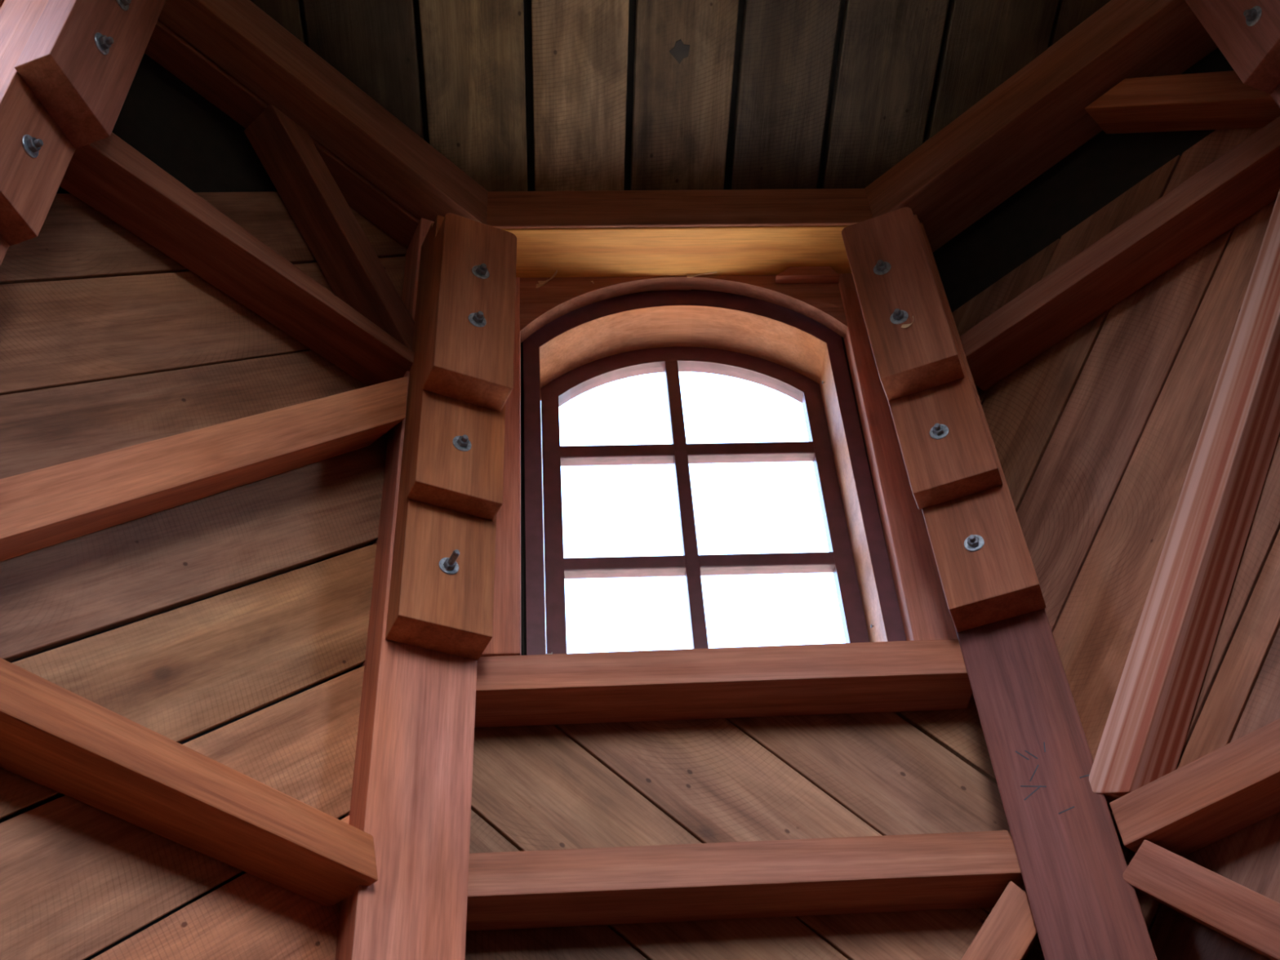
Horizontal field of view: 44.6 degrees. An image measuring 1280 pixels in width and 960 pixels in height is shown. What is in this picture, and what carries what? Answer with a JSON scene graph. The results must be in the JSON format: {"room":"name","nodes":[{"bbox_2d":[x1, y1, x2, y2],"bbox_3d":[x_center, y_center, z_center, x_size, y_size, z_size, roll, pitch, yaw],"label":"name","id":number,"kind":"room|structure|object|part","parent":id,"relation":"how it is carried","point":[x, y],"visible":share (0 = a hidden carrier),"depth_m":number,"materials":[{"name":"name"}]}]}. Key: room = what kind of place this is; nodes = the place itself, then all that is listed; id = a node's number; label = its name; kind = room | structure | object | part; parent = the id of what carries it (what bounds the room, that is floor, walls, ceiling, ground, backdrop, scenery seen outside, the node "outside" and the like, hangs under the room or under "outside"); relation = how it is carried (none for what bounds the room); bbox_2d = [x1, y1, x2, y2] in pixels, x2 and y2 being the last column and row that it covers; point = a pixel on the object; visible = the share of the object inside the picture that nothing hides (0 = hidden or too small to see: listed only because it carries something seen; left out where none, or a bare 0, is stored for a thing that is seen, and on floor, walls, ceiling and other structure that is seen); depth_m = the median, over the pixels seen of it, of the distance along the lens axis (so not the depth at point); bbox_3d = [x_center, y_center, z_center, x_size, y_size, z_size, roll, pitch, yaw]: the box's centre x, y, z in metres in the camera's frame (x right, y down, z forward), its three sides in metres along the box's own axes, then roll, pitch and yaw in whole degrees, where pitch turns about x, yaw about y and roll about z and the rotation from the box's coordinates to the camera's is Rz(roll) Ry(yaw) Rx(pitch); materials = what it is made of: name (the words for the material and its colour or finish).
{"room":"windmill interior","nodes":[
{"label":"windmill interior","id":0,"kind":"room"},
{"bbox_2d":[0,53,407,959],"bbox_3d":[-0.808,0.908,2.034,0.342,4.721,1.364,-36,-53,27],"label":"wall","id":1,"kind":"structure","parent":0,"point":[230,626],"depth_m":2.73,"materials":[{"name":"brown wood"}]},
{"bbox_2d":[249,0,1111,191],"bbox_3d":[0.124,-1.551,3.088,2.716,0.103,2.716,-1,-45,-4],"label":"ceiling","id":2,"kind":"structure","parent":0,"point":[517,95],"depth_m":3.62,"materials":[{"name":"brown wood"}]},
{"bbox_2d":[464,289,1044,959],"bbox_3d":[0.223,1.198,2.406,1.364,4.721,0.339,-1,-45,-4],"label":"wall","id":3,"kind":"structure","parent":0,"point":[691,781],"depth_m":2.89,"materials":[{"name":"brown wood"}]},
{"bbox_2d":[480,273,958,657],"bbox_3d":[0.124,-0.015,3.563,1.000,1.166,0.288,-1,-45,-4],"label":"window","id":4,"kind":"structure","parent":3,"relation":"in","point":[572,339],"depth_m":3.66,"materials":[{"name":"red paint"}]},
{"bbox_2d":[536,279,547,288],"bbox_3d":[-0.236,-0.482,3.803,0.042,0.016,0.010,-36,-53,27],"label":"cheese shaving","id":5,"kind":"object","parent":4,"relation":"attached to","point":[538,286],"visible":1,"depth_m":3.81,"materials":[{"name":"brown wood"}]},
{"bbox_2d":[537,270,557,284],"bbox_3d":[-0.223,-0.490,3.810,0.059,0.024,0.011,-26,-49,20],"label":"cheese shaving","id":6,"kind":"object","parent":4,"relation":"attached to","point":[556,272],"visible":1,"depth_m":3.81,"materials":[{"name":"brown wood"}]},
{"bbox_3d":[0.123,0.071,3.607,0.692,1.078,0.038,-1,-43,-4],"label":"sash","id":7,"kind":"part","parent":4,"relation":"part of","materials":[{"name":"red paint"}]},
{"bbox_2d":[933,47,1279,959],"bbox_3d":[1.287,0.870,2.173,1.364,4.721,0.326,-36,-53,27],"label":"wall","id":8,"kind":"structure","parent":0,"point":[1095,437],"depth_m":3.19,"materials":[{"name":"brown wood"}]},
{"bbox_3d":[0.412,1.820,-0.340,3.178,0.080,3.178,-1,-45,-4],"label":"floor","id":9,"kind":"structure","parent":0,"visible":0},
{"bbox_2d":[0,0,165,266],"bbox_3d":[-1.058,0.523,1.540,0.548,4.602,0.172,-17,-47,12],"label":"post","id":10,"kind":"object","parent":9,"relation":"on","point":[68,68],"visible":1,"depth_m":2.62,"materials":[{"name":"wood"}]},
{"bbox_2d":[22,134,38,157],"bbox_3d":[-0.997,-0.546,2.551,0.003,0.039,0.039,-15,-4,14],"label":"washer","id":11,"kind":"object","parent":10,"relation":"in","point":[25,137],"depth_m":2.54,"materials":[{"name":"grey metal"}]},
{"bbox_2d":[94,32,109,54],"bbox_3d":[-0.935,-0.758,2.710,0.003,0.039,0.039,-15,-62,14],"label":"washer","id":12,"kind":"object","parent":10,"relation":"in","point":[101,39],"depth_m":2.70,"materials":[{"name":"metal"}]},
{"bbox_2d":[116,0,128,10],"bbox_3d":[-0.936,-0.868,2.818,0.003,0.039,0.039,-15,-29,14],"label":"washer","id":13,"kind":"object","parent":10,"relation":"in","point":[125,7],"depth_m":2.81,"materials":[{"name":"grey metal"}]},
{"bbox_2d":[335,213,516,959],"bbox_3d":[-0.336,1.075,2.142,0.186,4.605,0.615,16,-49,-19],"label":"post","id":14,"kind":"object","parent":9,"relation":"on","point":[430,625],"visible":1,"depth_m":2.89,"materials":[{"name":"wood"}]},
{"bbox_2d":[0,657,377,907],"bbox_3d":[-0.762,0.437,2.331,0.131,0.088,0.861,-36,-53,27],"label":"wall rail","id":15,"kind":"object","parent":14,"relation":"attached to","point":[52,736],"visible":1,"depth_m":2.33,"materials":[{"name":"brown wood"}]},
{"bbox_2d":[0,376,407,561],"bbox_3d":[-0.786,-0.021,2.751,0.804,1.000,0.124,32,-56,-31],"label":"diagonal brace","id":16,"kind":"object","parent":14,"relation":"attached to","point":[49,506],"visible":1,"depth_m":2.67,"materials":[{"name":"brown wood"}]},
{"bbox_2d":[59,132,413,386],"bbox_3d":[-0.796,-0.426,3.142,0.126,0.084,0.844,-36,-53,27],"label":"wall rail","id":17,"kind":"object","parent":14,"relation":"attached to","point":[108,175],"visible":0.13,"depth_m":3.09,"materials":[{"name":"brown wood"}]},
{"bbox_2d":[158,0,488,224],"bbox_3d":[-0.724,-0.860,3.534,0.107,0.145,1.016,-36,-53,27],"label":"beam","id":18,"kind":"structure","parent":14,"relation":"on","point":[238,37],"depth_m":3.50,"materials":[{"name":"brown wood"}]},
{"bbox_2d":[144,19,269,128],"bbox_3d":[-0.949,-0.829,3.342,0.087,0.146,0.294,-36,-53,27],"label":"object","id":19,"kind":"structure","parent":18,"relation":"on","point":[185,62],"depth_m":3.40,"materials":[{"name":"brown wood"}]},
{"bbox_2d":[309,135,420,248],"bbox_3d":[-0.660,-0.622,3.571,0.087,0.146,0.327,-36,-53,27],"label":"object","id":20,"kind":"structure","parent":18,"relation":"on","point":[360,194],"depth_m":3.65,"materials":[{"name":"brown wood"}]},
{"bbox_2d":[244,104,414,351],"bbox_3d":[-0.680,-0.517,3.419,0.106,0.480,0.474,-33,-52,25],"label":"diagonal brace","id":21,"kind":"object","parent":14,"relation":"attached to","point":[326,223],"visible":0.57,"depth_m":3.42,"materials":[{"name":"brown wood"}]},
{"bbox_2d":[439,557,458,574],"bbox_3d":[-0.357,0.161,2.917,0.039,0.039,0.003,9,-43,-25],"label":"washer","id":22,"kind":"object","parent":14,"relation":"in","point":[442,566],"depth_m":2.91,"materials":[{"name":"silver metal"}]},
{"bbox_2d":[452,435,471,451],"bbox_3d":[-0.349,-0.071,3.059,0.039,0.039,0.003,-25,-23,-44],"label":"washer","id":23,"kind":"object","parent":14,"relation":"in","point":[455,440],"depth_m":3.05,"materials":[{"name":"silver metal"}]},
{"bbox_2d":[468,312,486,327],"bbox_3d":[-0.334,-0.328,3.202,0.039,0.039,0.003,27,-48,-8],"label":"washer","id":24,"kind":"object","parent":14,"relation":"in","point":[470,317],"depth_m":3.19,"materials":[{"name":"grey metal"}]},
{"bbox_2d":[471,265,489,279],"bbox_3d":[-0.338,-0.440,3.306,0.039,0.039,0.003,2,-40,-31],"label":"washer","id":25,"kind":"object","parent":14,"relation":"in","point":[478,272],"depth_m":3.30,"materials":[{"name":"metal"}]},
{"bbox_2d":[841,207,1157,959],"bbox_3d":[0.768,1.063,2.222,0.180,4.605,0.620,-18,-47,12],"label":"post","id":26,"kind":"object","parent":9,"relation":"on","point":[1071,859],"visible":1,"depth_m":2.96,"materials":[{"name":"wood"}]},
{"bbox_2d":[500,225,852,277],"bbox_3d":[0.093,-0.597,3.862,1.087,0.150,0.182,-1,-45,-4],"label":"lintel","id":27,"kind":"object","parent":26,"relation":"on","point":[573,252],"visible":0.32,"depth_m":3.80,"materials":[{"name":"brown wood"}]},
{"bbox_2d":[485,188,873,228],"bbox_3d":[0.097,-0.661,3.795,0.941,0.138,0.016,-1,-45,-4],"label":"beam","id":28,"kind":"structure","parent":27,"relation":"attached to","point":[807,206],"depth_m":3.79,"materials":[{"name":"brown wood"}]},
{"bbox_2d":[686,271,716,277],"bbox_3d":[0.153,-0.509,3.857,0.075,0.017,0.004,-6,-45,1],"label":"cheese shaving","id":29,"kind":"object","parent":27,"relation":"attached to","point":[691,275],"visible":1,"depth_m":3.86,"materials":[{"name":"brown wood"}]},
{"bbox_2d":[774,266,839,284],"bbox_3d":[0.411,-0.507,3.856,0.158,0.036,0.028,-1,-45,-4],"label":"wedge","id":30,"kind":"object","parent":27,"relation":"attached to","point":[809,274],"visible":1,"depth_m":3.84,"materials":[{"name":"brown wood"}]},
{"bbox_2d":[474,639,972,727],"bbox_3d":[0.155,0.389,2.988,0.966,0.096,0.128,-1,-45,-4],"label":"beam","id":31,"kind":"structure","parent":26,"relation":"attached to","point":[919,675],"depth_m":2.95,"materials":[{"name":"brown wood"}]},
{"bbox_2d":[466,830,1023,931],"bbox_3d":[0.178,0.695,2.707,0.969,0.096,0.129,-1,-45,-4],"label":"wall rail","id":32,"kind":"object","parent":26,"relation":"attached to","point":[811,877],"visible":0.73,"depth_m":2.67,"materials":[{"name":"brown wood"}]},
{"bbox_2d":[873,262,890,275],"bbox_3d":[0.528,-0.461,3.400,0.039,0.039,0.003,-30,-45,0],"label":"washer","id":33,"kind":"object","parent":26,"relation":"in","point":[884,268],"depth_m":3.39,"materials":[{"name":"metal"}]},
{"bbox_2d":[889,310,908,324],"bbox_3d":[0.546,-0.343,3.289,0.039,0.039,0.003,-5,-40,22],"label":"washer","id":34,"kind":"object","parent":26,"relation":"in","point":[901,317],"depth_m":3.28,"materials":[{"name":"metal"}]},
{"bbox_2d":[901,315,913,328],"bbox_3d":[0.561,-0.330,3.250,0.012,0.026,0.047,12,-48,-16],"label":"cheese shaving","id":35,"kind":"object","parent":26,"relation":"hanging from","point":[904,326],"visible":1,"depth_m":3.26,"materials":[{"name":"beige wood"}]},
{"bbox_2d":[929,424,948,439],"bbox_3d":[0.604,-0.097,3.151,0.039,0.039,0.003,-48,-42,-17],"label":"washer","id":36,"kind":"object","parent":26,"relation":"in","point":[946,430],"depth_m":3.14,"materials":[{"name":"silver metal"}]},
{"bbox_2d":[964,534,984,551],"bbox_3d":[0.646,0.122,3.019,0.039,0.039,0.003,-24,-44,6],"label":"washer","id":37,"kind":"object","parent":26,"relation":"in","point":[977,544],"depth_m":3.01,"materials":[{"name":"metal"}]},
{"bbox_2d":[960,880,1037,959],"bbox_3d":[0.318,1.068,2.377,0.796,0.922,0.118,-4,-45,-1],"label":"diagonal brace","id":38,"kind":"object","parent":26,"relation":"attached to","point":[1009,931],"visible":0.82,"depth_m":2.60,"materials":[{"name":"brown wood"}]},
{"bbox_2d":[864,0,1217,253],"bbox_3d":[0.964,-0.874,3.666,1.087,0.149,0.192,-36,-53,27],"label":"beam","id":39,"kind":"structure","parent":26,"relation":"on","point":[1037,117],"depth_m":3.63,"materials":[{"name":"brown wood"}]},
{"bbox_2d":[960,115,1279,391],"bbox_3d":[1.053,-0.482,3.301,0.890,0.078,0.125,-36,-53,27],"label":"wall rail","id":40,"kind":"object","parent":26,"relation":"attached to","point":[1244,180],"visible":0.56,"depth_m":3.28,"materials":[{"name":"brown wood"}]},
{"bbox_2d":[1088,188,1279,812],"bbox_3d":[1.095,-0.036,2.900,0.124,1.106,0.918,32,-56,-31],"label":"diagonal brace","id":41,"kind":"object","parent":26,"relation":"attached to","point":[1144,735],"visible":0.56,"depth_m":2.81,"materials":[{"name":"brown wood"}]},
{"bbox_2d":[1109,718,1279,857],"bbox_3d":[1.169,0.382,2.483,0.882,0.092,0.126,-36,-53,27],"label":"wall rail","id":42,"kind":"object","parent":26,"relation":"attached to","point":[1235,786],"visible":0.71,"depth_m":2.58,"materials":[{"name":"brown wood"}]},
{"bbox_2d":[1122,840,1279,959],"bbox_3d":[1.202,0.807,2.107,0.887,1.047,0.121,-33,-52,25],"label":"diagonal brace","id":43,"kind":"object","parent":26,"relation":"attached to","point":[1246,917],"visible":1,"depth_m":2.48,"materials":[{"name":"brown wood"}]},
{"bbox_2d":[1185,0,1279,107],"bbox_3d":[1.529,0.499,1.732,0.605,4.604,0.179,15,-49,-19],"label":"post","id":44,"kind":"object","parent":9,"relation":"on","point":[1246,33],"visible":1,"depth_m":2.98,"materials":[{"name":"wood"}]},
{"bbox_2d":[1084,70,1279,133],"bbox_3d":[1.212,-0.787,3.365,0.406,0.405,0.107,-33,-52,25],"label":"diagonal brace","id":45,"kind":"object","parent":44,"relation":"attached to","point":[1211,100],"visible":1,"depth_m":3.39,"materials":[{"name":"brown wood"}]},
{"bbox_2d":[1245,5,1262,26],"bbox_3d":[1.170,-0.885,2.975,0.003,0.039,0.039,13,-33,-21],"label":"washer","id":46,"kind":"object","parent":44,"relation":"in","point":[1258,8],"depth_m":2.97,"materials":[{"name":"grey metal"}]}
]}

